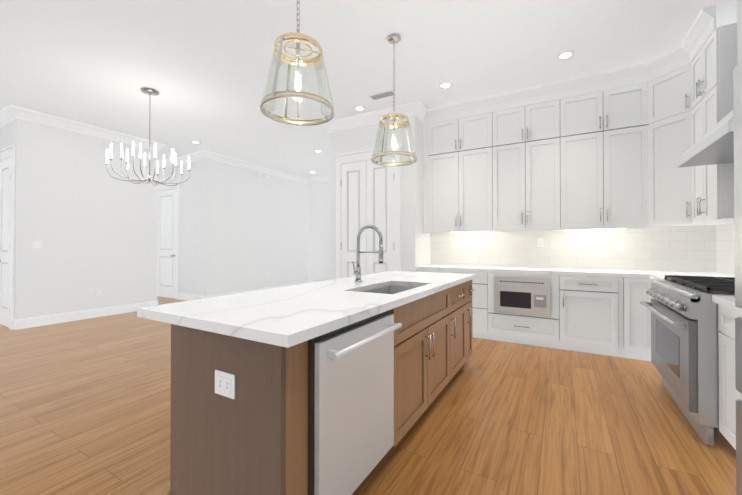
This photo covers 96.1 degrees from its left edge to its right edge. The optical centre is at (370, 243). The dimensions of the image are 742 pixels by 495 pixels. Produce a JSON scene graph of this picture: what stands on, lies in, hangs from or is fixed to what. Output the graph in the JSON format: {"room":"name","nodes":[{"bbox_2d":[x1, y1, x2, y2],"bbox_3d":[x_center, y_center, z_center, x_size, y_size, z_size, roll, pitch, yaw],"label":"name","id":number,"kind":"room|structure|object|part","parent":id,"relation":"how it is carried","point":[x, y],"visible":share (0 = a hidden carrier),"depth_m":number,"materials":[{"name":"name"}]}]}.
{"room":"dining room and kitchen","nodes":[
{"label":"dining room and kitchen","id":0,"kind":"room"},
{"bbox_2d":[0,119,157,318],"bbox_3d":[-5.953,-0.346,6.395,3.060,3.190,1.930,0,0,30],"label":"wall","id":1,"kind":"structure","parent":0,"point":[85,217],"depth_m":5.41,"materials":[{"name":"white paint"}]},
{"bbox_2d":[0,158,10,326],"bbox_3d":[-5.510,-0.015,4.970,0.561,2.485,0.091,0,0,30],"label":"door","id":2,"kind":"structure","parent":1,"relation":"in","point":[5,171],"depth_m":5.00,"materials":[{"name":"white wood"}]},
{"bbox_2d":[0,145,14,329],"bbox_3d":[-5.501,-0.088,4.993,0.790,2.655,0.043,0,0,30],"label":"door frame","id":3,"kind":"structure","parent":1,"relation":"attached to","point":[7,152],"depth_m":4.82,"materials":[{"name":"white wood"}]},
{"bbox_2d":[0,104,19,127],"bbox_3d":[-6.364,-1.873,5.470,3.040,0.155,0.100,0,0,30],"label":"crown molding","id":4,"kind":"structure","parent":1,"relation":"attached to","point":[9,113],"depth_m":4.82,"materials":[{"name":"white"}]},
{"bbox_2d":[31,241,41,247],"bbox_3d":[-4.993,0.015,4.981,0.008,0.115,0.115,0,0,30],"label":"light switch","id":5,"kind":"object","parent":1,"relation":"attached to","point":[36,244],"visible":1,"depth_m":4.98,"materials":[{"name":"white plastic"}]},
{"bbox_2d":[12,300,156,329],"bbox_3d":[-4.629,1.170,5.603,0.016,0.150,1.926,0,0,30],"label":"baseboard","id":6,"kind":"structure","parent":1,"relation":"attached to","point":[24,323],"depth_m":5.37,"materials":[{"name":"white wood"}]},
{"bbox_2d":[20,107,159,151],"bbox_3d":[-4.583,-1.872,5.618,0.100,0.155,1.890,0,0,30],"label":"crown molding","id":7,"kind":"structure","parent":1,"relation":"attached to","point":[29,115],"depth_m":5.43,"materials":[{"name":"white"}]},
{"bbox_2d":[158,159,308,298],"bbox_3d":[-4.115,-0.327,9.301,3.350,3.190,3.320,0,0,30],"label":"wall","id":8,"kind":"structure","parent":0,"point":[241,229],"depth_m":7.74,"materials":[{"name":"white paint"}]},
{"bbox_2d":[157,189,175,297],"bbox_3d":[-4.774,0.003,7.708,0.801,2.485,0.091,0,0,30],"label":"hall door","id":9,"kind":"structure","parent":8,"relation":"in","point":[166,246],"depth_m":7.73,"materials":[{"name":"white wood"}]},
{"bbox_2d":[158,181,179,299],"bbox_3d":[-4.759,-0.070,7.727,1.030,2.655,0.043,0,0,30],"label":"door frame","id":10,"kind":"structure","parent":8,"relation":"attached to","point":[161,187],"depth_m":7.50,"materials":[{"name":"white wood"}]},
{"bbox_2d":[158,150,211,168],"bbox_3d":[-4.924,-1.858,7.803,3.450,0.155,0.100,0,0,30],"label":"crown molding","id":11,"kind":"structure","parent":8,"relation":"attached to","point":[199,155],"depth_m":7.24,"materials":[{"name":"white paint"}]},
{"bbox_2d":[178,293,203,300],"bbox_3d":[-3.918,1.181,7.253,0.935,0.150,0.016,0,0,30],"label":"baseboard","id":12,"kind":"structure","parent":8,"relation":"attached to","point":[181,296],"depth_m":7.28,"materials":[{"name":"white"}]},
{"bbox_2d":[204,281,308,297],"bbox_3d":[-2.660,1.189,8.445,0.016,0.150,3.336,0,0,30],"label":"baseboard","id":13,"kind":"structure","parent":8,"relation":"attached to","point":[223,294],"depth_m":8.06,"materials":[{"name":"white wood"}]},
{"bbox_2d":[212,153,307,183],"bbox_3d":[-2.617,-1.853,8.455,0.100,0.155,3.310,0,0,30],"label":"crown molding","id":14,"kind":"structure","parent":8,"relation":"attached to","point":[216,157],"depth_m":8.12,"materials":[{"name":"white"}]},
{"bbox_2d":[257,172,269,178],"bbox_3d":[-2.698,-1.698,8.379,0.035,0.120,0.380,0,0,30],"label":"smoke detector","id":15,"kind":"object","parent":8,"relation":"attached to","point":[259,175],"visible":0.89,"depth_m":8.36,"materials":[{"name":"white plastic"}]},
{"bbox_2d":[309,182,327,281],"bbox_3d":[-1.863,-0.323,9.989,6.570,3.190,0.120,0,0,30],"label":"wall","id":16,"kind":"structure","parent":0,"point":[318,232],"depth_m":9.73,"materials":[{"name":"white paint"}]},
{"bbox_2d":[308,176,327,183],"bbox_3d":[-0.474,-1.849,9.074,3.000,0.155,0.100,0,0,30],"label":"crown molding","id":17,"kind":"structure","parent":16,"relation":"attached to","point":[314,180],"depth_m":9.69,"materials":[{"name":"white paint"}]},
{"bbox_2d":[0,296,735,494],"bbox_3d":[-2.657,1.262,3.821,11.570,0.060,11.590,0,0,30],"label":"floor","id":18,"kind":"structure","parent":0,"point":[85,406],"depth_m":2.22,"materials":[{"name":"brown wood"}]},
{"bbox_2d":[161,277,474,494],"bbox_3d":[0.100,0.785,2.431,0.783,0.874,2.660,0,0,30],"label":"kitchen island","id":19,"kind":"object","parent":18,"relation":"on","point":[332,387],"depth_m":1.37,"materials":[{"name":"brown wood"}]},
{"bbox_2d":[215,370,234,398],"bbox_3d":[-0.565,0.543,1.286,0.115,0.090,0.008,0,0,30],"label":"outlet","id":20,"kind":"object","parent":19,"relation":"attached to","point":[224,379],"depth_m":1.28,"materials":[{"name":"white plastic"}]},
{"bbox_2d":[137,271,474,348],"bbox_3d":[-0.012,0.345,2.490,0.950,0.073,2.692,0,0,30],"label":"island countertop","id":21,"kind":"structure","parent":19,"relation":"on","point":[279,316],"depth_m":1.58,"materials":[{"name":"white stone"}]},
{"bbox_2d":[353,225,383,281],"bbox_3d":[-0.027,0.080,2.639,0.268,0.458,0.112,0,0,30],"label":"faucet","id":22,"kind":"object","parent":21,"relation":"on","point":[358,269],"depth_m":2.67,"materials":[{"name":"silver metal"}]},
{"bbox_2d":[365,286,416,293],"bbox_3d":[0.146,0.448,2.393,0.392,0.198,0.732,0,0,30],"label":"sink","id":23,"kind":"object","parent":21,"relation":"in","point":[376,289],"depth_m":2.72,"materials":[{"name":"silver metal"}]},
{"bbox_2d":[314,309,401,494],"bbox_3d":[-0.257,0.739,1.663,0.636,0.787,0.639,0,0,30],"label":"dishwasher","id":24,"kind":"object","parent":19,"relation":"in","point":[354,360],"depth_m":1.46,"materials":[{"name":"grey metal"}]},
{"bbox_2d":[415,268,486,338],"bbox_3d":[1.195,0.800,4.694,0.969,0.874,0.638,0,0,30],"label":"base cabinet","id":25,"kind":"object","parent":18,"relation":"on","point":[479,283],"depth_m":4.27,"materials":[{"name":"white wood"}]},
{"bbox_2d":[487,272,566,349],"bbox_3d":[1.984,0.797,4.240,0.851,0.874,0.638,0,0,30],"label":"base cabinet","id":26,"kind":"object","parent":18,"relation":"on","point":[527,330],"depth_m":3.95,"materials":[{"name":"white wood"}]},
{"bbox_2d":[491,276,550,319],"bbox_3d":[1.893,0.629,4.155,0.614,0.434,0.402,0,0,30],"label":"microwave","id":27,"kind":"object","parent":26,"relation":"in","point":[510,295],"depth_m":3.98,"materials":[{"name":"silver metal"}]},
{"bbox_3d":[1.892,0.629,4.152,0.615,0.434,0.408,0,0,30],"label":"microwave drawer","id":28,"kind":"part","parent":27,"relation":"part of","materials":[{"name":"grey metal"}]},
{"bbox_2d":[567,276,618,356],"bbox_3d":[2.553,0.795,3.913,0.591,0.874,0.638,0,0,30],"label":"base cabinet","id":29,"kind":"object","parent":18,"relation":"on","point":[601,312],"depth_m":3.66,"materials":[{"name":"white wood"}]},
{"bbox_2d":[419,264,726,275],"bbox_3d":[2.176,0.340,4.133,3.232,0.040,0.638,0,0,30],"label":"countertop","id":30,"kind":"structure","parent":29,"relation":"on","point":[462,268],"depth_m":3.91,"materials":[{"name":"white stone"}]},
{"bbox_2d":[619,276,646,360],"bbox_3d":[2.896,0.794,3.702,0.298,0.874,0.661,0,0,30],"label":"base cabinet","id":31,"kind":"object","parent":18,"relation":"on","point":[632,289],"depth_m":3.49,"materials":[{"name":"white wood"}]},
{"bbox_2d":[651,276,734,279],"bbox_3d":[2.982,0.332,2.969,0.674,0.040,0.576,0,0,30],"label":"countertop","id":32,"kind":"structure","parent":31,"relation":"on","point":[652,277],"depth_m":3.17,"materials":[{"name":"white stone"}]},
{"bbox_2d":[647,276,721,360],"bbox_3d":[2.989,0.789,2.986,0.681,0.874,0.614,0,0,30],"label":"base cabinet","id":33,"kind":"object","parent":18,"relation":"on","point":[649,280],"depth_m":3.41,"materials":[{"name":"white wood"}]},
{"bbox_2d":[640,275,734,445],"bbox_3d":[2.500,0.732,2.307,0.847,0.980,1.032,0,0,30],"label":"range","id":34,"kind":"object","parent":18,"relation":"on","point":[684,338],"visible":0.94,"depth_m":2.10,"materials":[{"name":"silver metal"}]},
{"bbox_2d":[718,304,741,449],"bbox_3d":[2.163,0.779,1.515,0.648,0.874,0.657,0,0,30],"label":"base cabinet","id":35,"kind":"object","parent":18,"relation":"on","point":[728,394],"depth_m":1.87,"materials":[{"name":"white wood"}]},
{"bbox_2d":[712,296,741,311],"bbox_3d":[2.021,0.321,1.297,0.674,0.040,1.186,0,0,30],"label":"countertop","id":36,"kind":"structure","parent":35,"relation":"on","point":[727,301],"depth_m":1.83,"materials":[{"name":"white stone"}]},
{"bbox_2d":[733,60,741,494],"bbox_3d":[1.267,0.319,0.331,1.001,1.780,1.200,0,0,30],"label":"refrigerator","id":37,"kind":"object","parent":18,"relation":"on","point":[737,86],"visible":1,"depth_m":1.05,"materials":[{"name":"grey metal"}]},
{"bbox_2d":[0,0,736,177],"bbox_3d":[-2.657,-1.988,3.842,11.570,0.060,11.590,0,0,30],"label":"ceiling","id":38,"kind":"structure","parent":0,"point":[201,67],"depth_m":3.48,"materials":[{"name":"white paint"}]},
{"bbox_2d":[106,87,189,185],"bbox_3d":[-2.832,-1.363,4.267,0.914,1.183,0.916,0,0,30],"label":"dining chandelier","id":39,"kind":"object","parent":38,"relation":"hanging from","point":[149,91],"visible":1,"depth_m":4.25,"materials":[{"name":"silver metal"}]},
{"bbox_2d":[259,0,334,125],"bbox_3d":[-0.443,-1.368,2.029,0.446,1.203,0.446,0,0,30],"label":"pendant light","id":40,"kind":"object","parent":38,"relation":"hanging from","point":[272,94],"visible":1,"depth_m":2.04,"materials":[{"name":"clear glass"}]},
{"bbox_3d":[-0.443,-0.993,2.026,0.430,0.385,0.430,0,0,30],"label":"lamp shade","id":41,"kind":"part","parent":40,"relation":"part of","materials":[{"name":"clear glass"}]},
{"bbox_2d":[353,106,365,110],"bbox_3d":[-0.166,-1.949,4.815,0.176,0.006,0.176,0,0,30],"label":"recessed light","id":42,"kind":"object","parent":38,"relation":"in","point":[359,108],"visible":1,"depth_m":4.81,"materials":[{"name":"white plastic"}]},
{"bbox_2d":[368,89,396,99],"bbox_3d":[0.149,-1.949,4.380,0.360,0.010,0.150,0,0,30],"label":"ceiling vent","id":43,"kind":"object","parent":38,"relation":"in","point":[384,94],"visible":0.92,"depth_m":4.37,"materials":[{"name":"white plastic"}]},
{"bbox_2d":[371,34,417,166],"bbox_3d":[0.219,-1.360,3.182,0.446,1.203,0.446,0,0,30],"label":"pendant light","id":44,"kind":"object","parent":38,"relation":"hanging from","point":[378,152],"visible":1,"depth_m":3.19,"materials":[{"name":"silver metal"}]},
{"bbox_3d":[0.219,-0.985,3.179,0.430,0.385,0.430,0,0,30],"label":"lamp shade","id":45,"kind":"part","parent":44,"relation":"part of","materials":[{"name":"clear glass"}]},
{"bbox_2d":[438,82,452,88],"bbox_3d":[0.922,-1.953,4.120,0.176,0.006,0.176,0,0,30],"label":"recessed light","id":46,"kind":"object","parent":38,"relation":"in","point":[445,85],"visible":1,"depth_m":4.12,"materials":[{"name":"white plastic"}]},
{"bbox_2d":[556,50,574,59],"bbox_3d":[2.027,-1.958,3.473,0.176,0.006,0.176,0,0,30],"label":"recessed light","id":47,"kind":"object","parent":38,"relation":"in","point":[565,55],"visible":1,"depth_m":3.47,"materials":[{"name":"white plastic"}]},
{"bbox_2d":[328,116,430,279],"bbox_3d":[0.817,-0.345,6.540,1.514,3.190,3.430,0,0,30],"label":"wall","id":48,"kind":"structure","parent":0,"point":[415,245],"depth_m":4.88,"materials":[{"name":"white paint"}]},
{"bbox_2d":[341,157,393,277],"bbox_3d":[-0.067,-0.015,5.055,0.948,2.485,0.019,0,0,30],"label":"pantry door","id":49,"kind":"structure","parent":48,"relation":"in","point":[367,192],"depth_m":5.05,"materials":[{"name":"white wood"}]},
{"bbox_2d":[334,144,401,278],"bbox_3d":[-0.073,-0.088,5.045,1.170,2.655,0.043,0,0,30],"label":"door frame","id":50,"kind":"structure","parent":48,"relation":"attached to","point":[355,156],"depth_m":5.02,"materials":[{"name":"white wood"}]},
{"bbox_2d":[324,101,423,132],"bbox_3d":[-0.019,-1.876,4.995,1.614,0.155,0.100,0,0,30],"label":"crown molding","id":51,"kind":"structure","parent":48,"relation":"attached to","point":[414,108],"depth_m":4.98,"materials":[{"name":"white paint"}]},
{"bbox_2d":[417,106,426,121],"bbox_3d":[0.739,-1.877,4.796,0.100,0.155,0.310,0,0,30],"label":"crown molding","id":52,"kind":"structure","parent":48,"relation":"attached to","point":[422,115],"depth_m":4.83,"materials":[{"name":"white"}]},
{"bbox_3d":[2.374,-0.359,4.474,3.246,3.190,0.120,0,0,30],"label":"wall","id":53,"kind":"structure","parent":0,"visible":0},
{"bbox_2d":[423,97,498,232],"bbox_3d":[1.305,-1.071,4.827,1.040,1.758,0.318,0,0,30],"label":"upper cabinet","id":54,"kind":"object","parent":53,"relation":"attached to","point":[461,141],"depth_m":4.66,"materials":[{"name":"white wood"}]},
{"bbox_2d":[452,229,624,232],"bbox_3d":[2.017,-0.158,4.271,1.985,0.013,0.026,0,0,30],"label":"light","id":55,"kind":"object","parent":54,"relation":"attached to","point":[465,230],"depth_m":4.38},
{"bbox_2d":[499,85,554,228],"bbox_3d":[2.046,-1.074,4.401,0.910,1.758,0.318,0,0,30],"label":"upper cabinet","id":56,"kind":"object","parent":53,"relation":"attached to","point":[526,159],"depth_m":4.25,"materials":[{"name":"white wood"}]},
{"bbox_2d":[431,225,714,272],"bbox_3d":[2.326,0.059,4.424,3.210,0.566,0.010,0,0,30],"label":"tile backsplash","id":57,"kind":"structure","parent":53,"relation":"attached to","point":[705,248],"depth_m":4.19,"materials":[{"name":"white tile"}]},
{"bbox_2d":[454,241,458,248],"bbox_3d":[1.285,0.019,5.012,0.075,0.120,0.008,0,0,30],"label":"outlet","id":58,"kind":"object","parent":57,"relation":"attached to","point":[456,244],"visible":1,"depth_m":5.01,"materials":[{"name":"white plastic"}]},
{"bbox_2d":[537,238,543,246],"bbox_3d":[2.262,-0.014,4.450,0.075,0.120,0.008,0,0,30],"label":"outlet","id":59,"kind":"object","parent":57,"relation":"attached to","point":[540,242],"visible":1,"depth_m":4.45,"materials":[{"name":"white plastic"}]},
{"bbox_2d":[616,240,622,249],"bbox_3d":[3.000,0.023,4.025,0.075,0.120,0.008,0,0,30],"label":"outlet","id":60,"kind":"object","parent":57,"relation":"attached to","point":[619,244],"visible":1,"depth_m":4.02,"materials":[{"name":"white plastic"}]},
{"bbox_2d":[551,61,654,228],"bbox_3d":[2.734,-1.076,3.984,0.942,1.758,0.355,0,0,30],"label":"upper cabinet","id":61,"kind":"object","parent":53,"relation":"attached to","point":[604,150],"depth_m":3.86,"materials":[{"name":"white wood"}]},
{"bbox_2d":[639,101,686,227],"bbox_3d":[3.064,-0.780,3.449,0.354,1.177,0.351,0,0,30],"label":"upper cabinet","id":62,"kind":"object","parent":53,"relation":"attached to","point":[664,126],"depth_m":3.50,"materials":[{"name":"white wood"}]},
{"bbox_2d":[683,21,733,224],"bbox_3d":[3.192,-1.082,3.048,0.379,1.758,0.397,0,0,30],"label":"upper cabinet","id":63,"kind":"object","parent":53,"relation":"attached to","point":[693,47],"depth_m":3.20,"materials":[{"name":"white wood"}]},
{"bbox_2d":[703,5,737,220],"bbox_3d":[3.073,-1.084,2.804,0.343,1.758,0.358,0,0,30],"label":"upper cabinet","id":64,"kind":"object","parent":53,"relation":"attached to","point":[720,43],"depth_m":2.73,"materials":[{"name":"white wood"}]},
{"bbox_2d":[715,223,734,275],"bbox_3d":[2.885,0.043,2.113,0.010,0.566,3.460,0,0,30],"label":"tile backsplash","id":65,"kind":"structure","parent":53,"relation":"attached to","point":[724,233],"depth_m":3.41,"materials":[{"name":"white tile"}]},
{"bbox_3d":[1.641,-0.390,-0.179,0.120,3.190,8.920,0,0,30],"label":"wall","id":66,"kind":"structure","parent":0,"visible":0},
{"bbox_2d":[676,0,741,167],"bbox_3d":[2.612,-1.308,2.256,0.604,1.317,1.032,0,0,30],"label":"range hood","id":67,"kind":"object","parent":66,"relation":"attached to","point":[714,145],"visible":0.88,"depth_m":2.39,"materials":[{"name":"silver metal"}]}
]}

